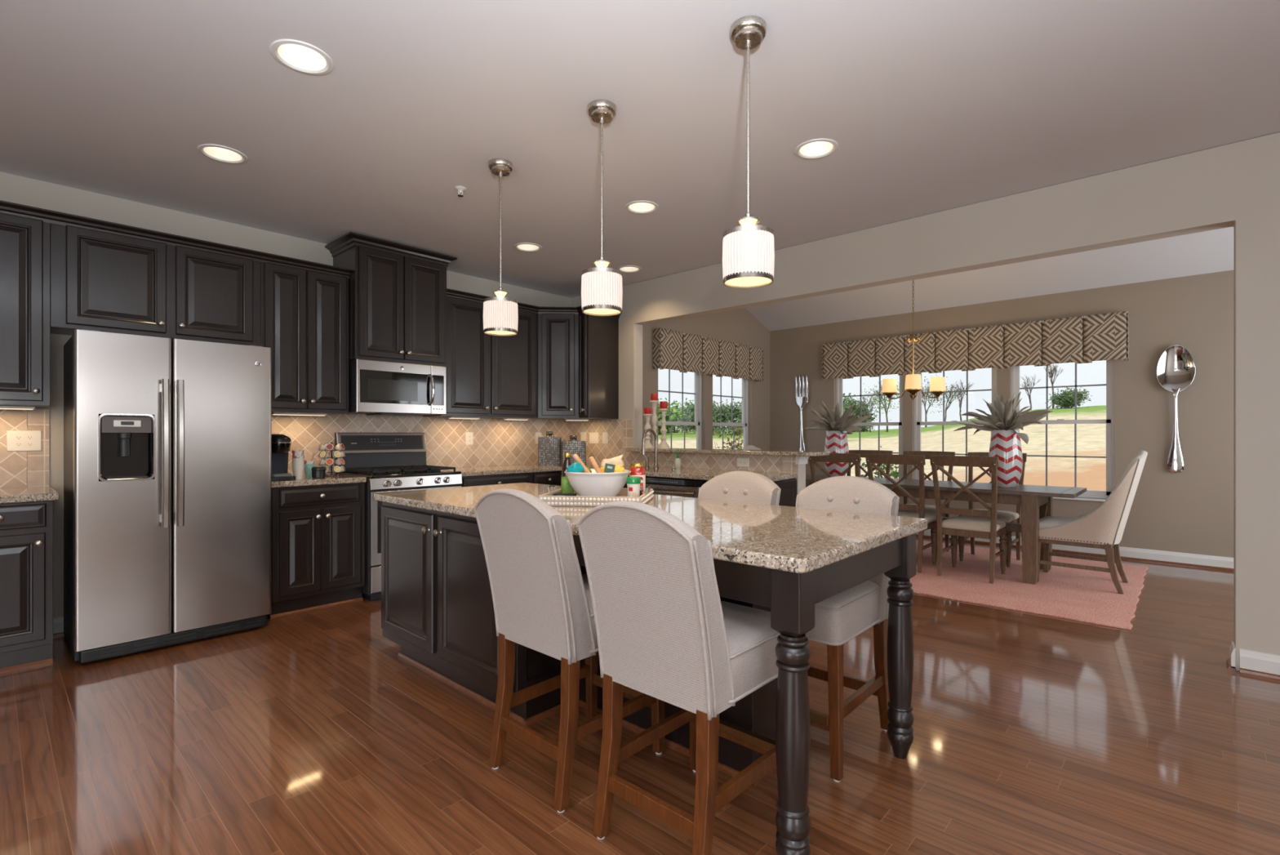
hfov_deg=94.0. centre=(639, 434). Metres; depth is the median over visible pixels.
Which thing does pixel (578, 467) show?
packet
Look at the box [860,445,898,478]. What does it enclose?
shrub
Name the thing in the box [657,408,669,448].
candle holder
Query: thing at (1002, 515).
cushion
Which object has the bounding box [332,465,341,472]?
pod
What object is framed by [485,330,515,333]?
diffuser
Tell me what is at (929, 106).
ceiling
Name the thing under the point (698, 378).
window
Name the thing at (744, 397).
window
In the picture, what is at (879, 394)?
grille
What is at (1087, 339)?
valance
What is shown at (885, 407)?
leafy tree
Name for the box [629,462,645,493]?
sauce jar
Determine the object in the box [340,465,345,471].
pod
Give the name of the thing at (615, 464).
bag
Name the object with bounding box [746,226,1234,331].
ceiling
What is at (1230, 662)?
baseboard
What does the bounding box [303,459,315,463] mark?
paper cup
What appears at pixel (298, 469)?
paper cup
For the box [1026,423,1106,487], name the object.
grille
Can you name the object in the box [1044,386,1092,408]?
round bush
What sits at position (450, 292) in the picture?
crown molding
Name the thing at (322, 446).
pod
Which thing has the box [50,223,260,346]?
upper cabinet
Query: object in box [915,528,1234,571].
baseboard
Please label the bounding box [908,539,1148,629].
area rug
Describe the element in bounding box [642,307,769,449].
wall
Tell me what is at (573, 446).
canister
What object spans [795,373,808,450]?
fork
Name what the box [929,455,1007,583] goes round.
dining chair
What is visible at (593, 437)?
light switch
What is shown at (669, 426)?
tree
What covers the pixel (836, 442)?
vase
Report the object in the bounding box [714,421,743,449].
young shrub
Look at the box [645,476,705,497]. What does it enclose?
dishwasher
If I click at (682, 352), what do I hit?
valance
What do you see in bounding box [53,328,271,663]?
refrigerator
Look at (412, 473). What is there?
cooktop
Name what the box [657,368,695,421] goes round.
grille
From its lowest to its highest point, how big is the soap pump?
0.073 m
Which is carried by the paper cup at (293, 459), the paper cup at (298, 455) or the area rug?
the paper cup at (298, 455)
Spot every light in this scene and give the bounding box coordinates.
[0,405,35,409]
[197,143,248,164]
[270,39,333,75]
[271,412,326,415]
[447,416,479,418]
[502,417,528,420]
[514,242,542,251]
[564,418,588,420]
[617,265,641,272]
[625,200,658,213]
[794,138,838,159]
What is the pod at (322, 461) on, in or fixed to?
in the pod carousel
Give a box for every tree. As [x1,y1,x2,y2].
[657,397,688,434]
[660,396,693,433]
[676,395,722,433]
[712,398,743,435]
[843,392,856,413]
[843,394,878,431]
[849,377,899,431]
[856,386,883,431]
[921,373,948,426]
[926,381,966,421]
[950,380,973,420]
[1021,374,1041,409]
[1043,363,1063,408]
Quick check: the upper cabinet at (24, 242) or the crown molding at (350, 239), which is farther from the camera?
the crown molding at (350, 239)
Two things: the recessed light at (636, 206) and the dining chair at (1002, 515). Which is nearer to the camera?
the recessed light at (636, 206)
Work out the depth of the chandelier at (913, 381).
5.81 m
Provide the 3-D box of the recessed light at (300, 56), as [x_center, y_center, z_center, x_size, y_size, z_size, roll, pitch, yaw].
[-1.358,-1.549,2.401,0.224,0.082,0.224,0,0,42]
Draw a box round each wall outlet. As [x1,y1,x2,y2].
[6,430,41,451]
[465,431,473,444]
[535,432,541,444]
[737,457,749,466]
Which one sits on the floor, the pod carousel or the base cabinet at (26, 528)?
the base cabinet at (26, 528)
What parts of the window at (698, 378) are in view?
sash, sash, frame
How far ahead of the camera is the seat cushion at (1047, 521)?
4.91 m
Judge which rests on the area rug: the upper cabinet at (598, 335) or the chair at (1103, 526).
the chair at (1103, 526)
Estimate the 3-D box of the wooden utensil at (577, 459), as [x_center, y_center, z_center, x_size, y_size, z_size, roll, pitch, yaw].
[-0.246,0.188,2.858,0.150,0.192,0.025,0,0,-10]
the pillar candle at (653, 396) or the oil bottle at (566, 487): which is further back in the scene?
the pillar candle at (653, 396)
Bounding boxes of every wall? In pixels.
[0,171,570,617]
[0,408,570,488]
[570,132,1279,671]
[570,419,798,472]
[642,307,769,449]
[769,270,1234,557]
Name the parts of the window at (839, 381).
sash, sash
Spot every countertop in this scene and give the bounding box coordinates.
[0,485,59,503]
[271,472,366,487]
[373,482,927,573]
[445,462,796,481]
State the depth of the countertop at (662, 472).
5.08 m
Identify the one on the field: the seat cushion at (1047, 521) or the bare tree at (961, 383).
the bare tree at (961, 383)
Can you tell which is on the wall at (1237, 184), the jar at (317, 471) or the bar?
the bar
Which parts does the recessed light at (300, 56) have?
bulb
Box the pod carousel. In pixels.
[318,442,344,475]
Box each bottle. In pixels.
[560,452,573,493]
[674,451,680,468]
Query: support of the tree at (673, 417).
on the field
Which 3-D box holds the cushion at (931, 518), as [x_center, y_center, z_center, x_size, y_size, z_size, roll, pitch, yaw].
[2.477,0.771,5.560,0.436,0.072,0.452,0,0,43]
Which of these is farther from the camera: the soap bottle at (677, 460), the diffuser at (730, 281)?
the soap bottle at (677, 460)
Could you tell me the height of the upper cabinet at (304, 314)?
1.050 m
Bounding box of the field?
[657,404,1106,490]
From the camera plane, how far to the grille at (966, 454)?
6.91 m
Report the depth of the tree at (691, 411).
66.58 m
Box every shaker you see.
[626,476,640,497]
[640,485,642,495]
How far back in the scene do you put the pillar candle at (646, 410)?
5.92 m
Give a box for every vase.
[824,430,848,477]
[988,429,1022,487]
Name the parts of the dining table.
leg, leg, cross rail, leg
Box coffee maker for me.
[271,434,295,479]
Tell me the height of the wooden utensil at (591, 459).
0.177 m
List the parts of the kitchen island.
door, knob, knob, door, panel, shoe molding, knee panel, turned leg, turned leg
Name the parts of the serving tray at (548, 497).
handle, handle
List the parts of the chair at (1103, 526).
leg, leg, nailhead trim, seat frame, leg, leg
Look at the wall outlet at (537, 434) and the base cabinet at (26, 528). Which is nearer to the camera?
the base cabinet at (26, 528)
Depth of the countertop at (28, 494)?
3.13 m
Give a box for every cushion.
[897,503,942,515]
[897,511,936,523]
[942,515,1005,532]
[958,508,1019,522]
[1039,515,1079,528]
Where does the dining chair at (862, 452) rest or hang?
on the area rug
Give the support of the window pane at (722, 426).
attached to the window at (744, 397)
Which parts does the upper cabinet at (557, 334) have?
door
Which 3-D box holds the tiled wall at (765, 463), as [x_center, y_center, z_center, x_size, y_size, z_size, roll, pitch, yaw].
[0.244,0.080,5.698,2.760,0.460,0.008,0,0,42]
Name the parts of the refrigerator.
shoe molding, freezer door, water spout, button panel, door handle, door handle, fridge door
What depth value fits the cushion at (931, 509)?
5.97 m
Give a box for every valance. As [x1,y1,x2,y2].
[653,328,763,382]
[822,311,1128,379]
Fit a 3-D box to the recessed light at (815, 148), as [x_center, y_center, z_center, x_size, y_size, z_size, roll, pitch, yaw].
[0.936,-1.549,3.169,0.224,0.082,0.224,0,0,42]
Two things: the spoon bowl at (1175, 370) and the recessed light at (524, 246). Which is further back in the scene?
the spoon bowl at (1175, 370)
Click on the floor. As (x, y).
(308, 732)
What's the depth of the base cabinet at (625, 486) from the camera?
5.13 m
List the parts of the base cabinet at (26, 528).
door, drawer, shoe molding, knob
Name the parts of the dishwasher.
door, bar handle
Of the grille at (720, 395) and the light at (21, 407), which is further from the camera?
the grille at (720, 395)
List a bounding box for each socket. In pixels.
[14,435,22,439]
[14,441,22,446]
[26,435,33,439]
[26,441,33,446]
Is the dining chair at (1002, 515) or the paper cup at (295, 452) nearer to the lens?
the paper cup at (295, 452)
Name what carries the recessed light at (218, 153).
in the ceiling at (929, 106)
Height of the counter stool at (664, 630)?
1.040 m
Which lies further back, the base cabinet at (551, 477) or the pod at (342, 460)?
the base cabinet at (551, 477)
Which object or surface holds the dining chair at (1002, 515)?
on the area rug
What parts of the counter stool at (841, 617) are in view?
footrest plate, leg, seat, backrest, leg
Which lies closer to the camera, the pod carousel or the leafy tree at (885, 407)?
the pod carousel
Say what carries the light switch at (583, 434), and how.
attached to the tiled wall at (765, 463)
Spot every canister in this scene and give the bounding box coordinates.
[537,431,561,465]
[560,435,586,466]
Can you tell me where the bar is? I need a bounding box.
[625,448,830,456]
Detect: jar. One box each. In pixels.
[311,466,325,477]
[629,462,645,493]
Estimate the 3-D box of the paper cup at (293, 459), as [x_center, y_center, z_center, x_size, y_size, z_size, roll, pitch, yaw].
[-2.400,0.216,4.190,0.079,0.097,0.079,0,0,8]
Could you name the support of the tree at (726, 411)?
on the field
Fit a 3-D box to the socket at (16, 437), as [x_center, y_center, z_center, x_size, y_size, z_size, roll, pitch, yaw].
[-3.632,0.018,3.490,0.002,0.028,0.032,0,0,43]
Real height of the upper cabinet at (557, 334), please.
1.050 m
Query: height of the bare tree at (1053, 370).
4.131 m
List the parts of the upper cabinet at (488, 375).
door, door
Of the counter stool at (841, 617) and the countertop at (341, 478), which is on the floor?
the counter stool at (841, 617)
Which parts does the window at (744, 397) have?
sash, sash, frame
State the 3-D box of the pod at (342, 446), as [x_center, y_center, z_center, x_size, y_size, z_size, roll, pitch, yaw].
[-2.241,0.094,4.468,0.049,0.053,0.051,0,0,0]
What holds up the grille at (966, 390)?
attached to the window at (917, 400)
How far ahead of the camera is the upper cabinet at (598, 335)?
5.91 m
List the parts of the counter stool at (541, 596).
leg, backrest, leg, seat, leg, footrest plate, leg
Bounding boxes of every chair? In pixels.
[742,444,761,449]
[808,453,860,483]
[846,449,893,477]
[865,453,937,572]
[897,450,955,552]
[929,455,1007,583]
[957,452,1026,567]
[1037,450,1147,593]
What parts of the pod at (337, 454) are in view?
foil lid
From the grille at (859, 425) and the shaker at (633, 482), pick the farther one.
the grille at (859, 425)
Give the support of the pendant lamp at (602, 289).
hanging from the ceiling at (929, 106)
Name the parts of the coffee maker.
lid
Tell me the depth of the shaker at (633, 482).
2.78 m
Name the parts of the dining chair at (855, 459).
post, rail, post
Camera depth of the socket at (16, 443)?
3.49 m
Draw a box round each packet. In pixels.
[553,492,576,495]
[566,462,584,472]
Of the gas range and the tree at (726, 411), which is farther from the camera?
the tree at (726, 411)
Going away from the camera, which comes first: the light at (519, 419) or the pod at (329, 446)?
the pod at (329, 446)
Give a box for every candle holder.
[643,413,653,448]
[649,400,658,448]
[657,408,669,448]
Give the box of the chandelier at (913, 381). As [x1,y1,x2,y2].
[881,280,946,402]
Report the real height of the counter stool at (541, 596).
1.040 m
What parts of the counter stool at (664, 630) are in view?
leg, backrest, leg, leg, footrest plate, seat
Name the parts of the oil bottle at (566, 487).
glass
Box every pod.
[317,443,325,450]
[317,457,325,465]
[320,450,328,457]
[325,443,333,450]
[325,457,333,465]
[332,450,341,457]
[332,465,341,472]
[337,443,344,450]
[337,457,344,465]
[339,451,345,457]
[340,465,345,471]
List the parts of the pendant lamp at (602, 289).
stem, lamp shade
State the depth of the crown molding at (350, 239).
4.68 m
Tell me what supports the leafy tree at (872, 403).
on the field
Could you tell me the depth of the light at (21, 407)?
3.35 m
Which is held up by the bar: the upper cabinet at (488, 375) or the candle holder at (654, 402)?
the candle holder at (654, 402)
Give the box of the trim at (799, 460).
[795,455,808,464]
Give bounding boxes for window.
[657,368,702,448]
[712,377,748,448]
[835,374,902,478]
[914,367,996,481]
[1011,360,1114,501]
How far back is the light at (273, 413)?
4.40 m
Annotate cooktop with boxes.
[336,469,461,478]
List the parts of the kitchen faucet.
handle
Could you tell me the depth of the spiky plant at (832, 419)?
6.31 m
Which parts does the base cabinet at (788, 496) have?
panel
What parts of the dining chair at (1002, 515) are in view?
leg, post, rail, leg, post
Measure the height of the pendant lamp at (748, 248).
0.949 m
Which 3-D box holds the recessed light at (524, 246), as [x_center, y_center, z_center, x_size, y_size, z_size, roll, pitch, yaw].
[-0.905,-1.549,4.831,0.224,0.082,0.224,0,0,42]
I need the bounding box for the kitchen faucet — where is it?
[638,428,658,468]
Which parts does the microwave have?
door glass, door handle, control glass, control panel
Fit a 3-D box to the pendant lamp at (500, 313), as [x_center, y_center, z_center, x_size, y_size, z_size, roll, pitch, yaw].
[-0.781,-1.040,3.346,0.192,0.949,0.192,0,0,42]
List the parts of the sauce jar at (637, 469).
lid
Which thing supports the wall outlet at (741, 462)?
attached to the tiled wall at (765, 463)
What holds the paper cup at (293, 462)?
on the paper cup at (298, 469)
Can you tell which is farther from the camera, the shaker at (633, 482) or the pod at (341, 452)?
the pod at (341, 452)
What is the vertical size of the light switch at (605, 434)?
0.120 m
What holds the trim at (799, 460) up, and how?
attached to the wall at (1237, 184)
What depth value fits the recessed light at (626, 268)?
5.54 m
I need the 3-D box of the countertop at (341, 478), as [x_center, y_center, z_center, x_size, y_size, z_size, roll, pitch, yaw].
[-2.438,0.330,4.336,0.629,0.040,0.629,0,0,42]
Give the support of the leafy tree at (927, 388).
on the field
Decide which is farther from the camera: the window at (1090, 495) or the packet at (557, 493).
the window at (1090, 495)
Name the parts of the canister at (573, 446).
lid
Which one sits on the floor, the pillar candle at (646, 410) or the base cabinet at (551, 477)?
the base cabinet at (551, 477)
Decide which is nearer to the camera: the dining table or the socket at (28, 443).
the socket at (28, 443)
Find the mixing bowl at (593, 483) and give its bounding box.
[564,468,631,496]
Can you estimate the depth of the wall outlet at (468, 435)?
5.68 m
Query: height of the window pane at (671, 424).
0.683 m
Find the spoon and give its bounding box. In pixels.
[1155,344,1195,472]
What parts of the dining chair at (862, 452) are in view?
post, rail, post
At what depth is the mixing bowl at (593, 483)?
2.77 m
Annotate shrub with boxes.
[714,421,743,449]
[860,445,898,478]
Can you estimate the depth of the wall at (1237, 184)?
3.38 m
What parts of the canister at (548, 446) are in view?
lid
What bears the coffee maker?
on the countertop at (341, 478)
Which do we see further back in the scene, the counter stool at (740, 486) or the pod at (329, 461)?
the pod at (329, 461)
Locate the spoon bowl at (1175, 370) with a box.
[1155,344,1195,391]
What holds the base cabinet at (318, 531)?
on the floor
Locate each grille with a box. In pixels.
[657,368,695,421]
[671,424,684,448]
[712,377,742,422]
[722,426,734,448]
[842,376,899,422]
[858,425,898,477]
[921,370,991,421]
[942,425,967,481]
[1019,364,1106,419]
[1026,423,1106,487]
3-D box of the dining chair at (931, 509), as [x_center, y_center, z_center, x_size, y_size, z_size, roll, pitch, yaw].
[2.918,0.696,6.197,0.512,1.034,0.564,0,0,42]
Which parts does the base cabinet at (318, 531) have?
door, shoe molding, drawer, door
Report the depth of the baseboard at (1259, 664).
3.02 m
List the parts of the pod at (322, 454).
foil lid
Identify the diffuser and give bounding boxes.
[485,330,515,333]
[584,308,620,314]
[725,276,771,285]
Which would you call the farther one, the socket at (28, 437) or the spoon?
the spoon
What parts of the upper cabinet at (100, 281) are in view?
door, knob, knob, door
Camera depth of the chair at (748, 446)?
7.07 m
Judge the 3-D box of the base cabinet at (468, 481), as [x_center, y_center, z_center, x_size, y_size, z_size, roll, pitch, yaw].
[-1.450,0.788,5.394,0.654,0.873,0.730,0,0,42]
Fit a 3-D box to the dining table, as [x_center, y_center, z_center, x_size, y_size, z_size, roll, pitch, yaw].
[2.691,0.839,5.794,2.570,0.748,0.774,0,0,42]
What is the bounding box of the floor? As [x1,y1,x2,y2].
[0,536,1279,854]
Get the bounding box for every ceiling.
[0,0,1279,297]
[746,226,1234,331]
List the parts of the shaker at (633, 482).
lid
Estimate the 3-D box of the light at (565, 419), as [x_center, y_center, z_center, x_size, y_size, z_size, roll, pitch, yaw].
[-0.652,-0.150,6.186,0.240,0.018,0.060,0,0,-3]
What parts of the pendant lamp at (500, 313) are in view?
stem, lamp shade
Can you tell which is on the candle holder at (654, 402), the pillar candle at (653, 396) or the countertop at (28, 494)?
the pillar candle at (653, 396)
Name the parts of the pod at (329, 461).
foil lid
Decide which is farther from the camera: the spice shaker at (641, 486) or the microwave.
the microwave
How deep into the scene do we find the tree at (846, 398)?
58.27 m
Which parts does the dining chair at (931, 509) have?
post, rail, post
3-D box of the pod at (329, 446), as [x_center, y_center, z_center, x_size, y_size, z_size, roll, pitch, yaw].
[-2.287,0.094,4.404,0.051,0.053,0.049,0,0,-18]
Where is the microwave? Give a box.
[345,358,446,416]
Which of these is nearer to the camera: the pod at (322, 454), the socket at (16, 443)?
the socket at (16, 443)
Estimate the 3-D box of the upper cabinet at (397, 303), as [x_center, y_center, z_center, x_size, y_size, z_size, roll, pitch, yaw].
[-2.029,-1.005,4.901,0.483,0.870,0.755,0,0,42]
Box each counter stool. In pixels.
[473,488,664,812]
[577,500,780,854]
[697,470,781,505]
[795,475,899,782]
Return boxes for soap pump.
[666,461,675,469]
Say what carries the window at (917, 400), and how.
in the wall at (1191, 510)
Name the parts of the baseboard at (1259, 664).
shoe molding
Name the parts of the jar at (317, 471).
lid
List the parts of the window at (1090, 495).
sash, sash, sill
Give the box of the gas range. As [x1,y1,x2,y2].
[334,432,462,599]
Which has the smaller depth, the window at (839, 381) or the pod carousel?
the pod carousel
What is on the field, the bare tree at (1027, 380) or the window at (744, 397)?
the bare tree at (1027, 380)
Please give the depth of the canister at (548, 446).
6.01 m
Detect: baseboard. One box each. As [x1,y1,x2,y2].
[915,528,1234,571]
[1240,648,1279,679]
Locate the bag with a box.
[600,453,625,472]
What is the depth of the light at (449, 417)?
5.39 m
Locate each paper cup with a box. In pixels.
[291,449,304,457]
[291,454,304,457]
[291,457,304,461]
[291,461,304,464]
[291,464,304,478]
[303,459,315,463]
[303,463,315,477]
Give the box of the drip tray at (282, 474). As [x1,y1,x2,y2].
[271,472,291,476]
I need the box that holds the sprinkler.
[454,186,466,197]
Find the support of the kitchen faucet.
on the countertop at (662, 472)
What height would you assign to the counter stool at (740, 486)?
1.040 m
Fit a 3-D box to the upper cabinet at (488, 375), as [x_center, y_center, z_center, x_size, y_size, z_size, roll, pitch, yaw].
[-1.460,-0.685,5.597,0.383,1.050,1.030,0,0,42]
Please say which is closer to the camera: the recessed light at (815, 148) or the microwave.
the recessed light at (815, 148)
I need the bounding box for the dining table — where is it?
[805,474,1086,584]
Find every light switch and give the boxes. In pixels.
[580,431,586,440]
[589,432,599,444]
[602,431,608,443]
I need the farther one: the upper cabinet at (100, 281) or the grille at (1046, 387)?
the grille at (1046, 387)
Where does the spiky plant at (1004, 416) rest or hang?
in the vase at (1006, 445)
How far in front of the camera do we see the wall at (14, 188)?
3.84 m
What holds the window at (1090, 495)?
in the wall at (1191, 510)
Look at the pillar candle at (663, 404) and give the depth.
5.75 m
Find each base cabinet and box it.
[0,500,53,673]
[266,482,364,618]
[459,472,530,486]
[530,471,561,485]
[622,475,648,488]
[705,478,796,506]
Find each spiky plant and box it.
[804,399,872,434]
[953,391,1053,444]
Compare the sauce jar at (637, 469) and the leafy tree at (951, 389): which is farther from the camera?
the leafy tree at (951, 389)
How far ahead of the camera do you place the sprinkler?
3.67 m
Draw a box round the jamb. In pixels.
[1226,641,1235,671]
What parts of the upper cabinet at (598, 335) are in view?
door, panel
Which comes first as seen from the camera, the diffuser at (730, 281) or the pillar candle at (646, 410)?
the diffuser at (730, 281)
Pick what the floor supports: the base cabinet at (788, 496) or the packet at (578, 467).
the base cabinet at (788, 496)
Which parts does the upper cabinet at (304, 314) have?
door, door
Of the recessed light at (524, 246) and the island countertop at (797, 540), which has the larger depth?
the recessed light at (524, 246)
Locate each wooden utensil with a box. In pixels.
[573,453,590,472]
[588,456,601,472]
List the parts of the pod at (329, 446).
foil lid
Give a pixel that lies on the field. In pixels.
(1091, 437)
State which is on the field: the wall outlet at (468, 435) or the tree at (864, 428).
the tree at (864, 428)
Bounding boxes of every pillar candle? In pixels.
[644,407,651,413]
[650,393,657,399]
[659,400,667,408]
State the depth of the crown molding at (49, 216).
3.70 m
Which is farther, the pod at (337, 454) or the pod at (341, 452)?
the pod at (341, 452)
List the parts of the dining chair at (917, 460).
post, rail, rail, post, seat frame, leg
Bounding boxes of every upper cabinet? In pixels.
[0,212,50,407]
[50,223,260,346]
[260,262,348,413]
[333,245,446,366]
[422,296,537,417]
[528,313,595,419]
[578,312,618,418]
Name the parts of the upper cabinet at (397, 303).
door, door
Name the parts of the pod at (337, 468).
foil lid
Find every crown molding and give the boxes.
[0,200,351,279]
[324,231,457,266]
[446,288,622,318]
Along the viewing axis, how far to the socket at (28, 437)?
3.52 m
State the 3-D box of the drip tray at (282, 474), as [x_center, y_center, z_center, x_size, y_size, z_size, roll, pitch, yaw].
[-2.474,0.279,4.101,0.100,0.018,0.120,0,0,43]
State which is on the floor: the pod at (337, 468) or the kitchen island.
the kitchen island
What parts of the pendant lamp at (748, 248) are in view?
stem, lamp shade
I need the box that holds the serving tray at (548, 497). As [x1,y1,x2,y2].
[538,484,653,506]
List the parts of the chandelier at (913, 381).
lamp shade, arm, chain, rod, lamp shade, arm, arm, lamp shade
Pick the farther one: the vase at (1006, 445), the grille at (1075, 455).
the grille at (1075, 455)
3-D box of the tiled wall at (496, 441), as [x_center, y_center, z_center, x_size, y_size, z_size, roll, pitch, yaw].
[-2.454,0.058,4.791,0.008,0.505,4.990,0,0,42]
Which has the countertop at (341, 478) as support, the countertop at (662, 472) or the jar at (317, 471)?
the jar at (317, 471)
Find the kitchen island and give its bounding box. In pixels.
[381,502,915,854]
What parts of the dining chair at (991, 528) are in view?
post, leg, rail, rail, seat frame, post, leg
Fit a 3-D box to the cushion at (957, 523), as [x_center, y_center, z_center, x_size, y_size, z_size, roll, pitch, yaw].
[2.889,0.771,5.183,0.436,0.072,0.452,0,0,43]
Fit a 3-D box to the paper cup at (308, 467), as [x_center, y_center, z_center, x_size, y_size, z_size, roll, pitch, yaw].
[-2.401,0.262,4.337,0.079,0.097,0.079,0,0,-3]
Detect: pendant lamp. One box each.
[483,158,518,336]
[581,99,622,315]
[722,15,774,288]
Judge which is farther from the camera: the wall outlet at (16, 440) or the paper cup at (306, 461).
the paper cup at (306, 461)
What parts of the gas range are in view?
storage drawer, backguard frame, knob, knob, oven door, knob, knob, knob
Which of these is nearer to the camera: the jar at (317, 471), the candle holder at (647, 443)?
the jar at (317, 471)
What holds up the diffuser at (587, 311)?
attached to the pendant lamp at (602, 289)
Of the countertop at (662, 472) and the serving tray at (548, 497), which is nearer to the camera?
the serving tray at (548, 497)
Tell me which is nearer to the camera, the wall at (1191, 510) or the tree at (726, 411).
the wall at (1191, 510)
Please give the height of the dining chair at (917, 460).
1.034 m
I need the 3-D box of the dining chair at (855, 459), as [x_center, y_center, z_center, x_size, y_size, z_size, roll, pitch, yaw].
[2.019,0.696,5.904,0.512,1.034,0.564,0,0,42]
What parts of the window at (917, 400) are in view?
sash, sash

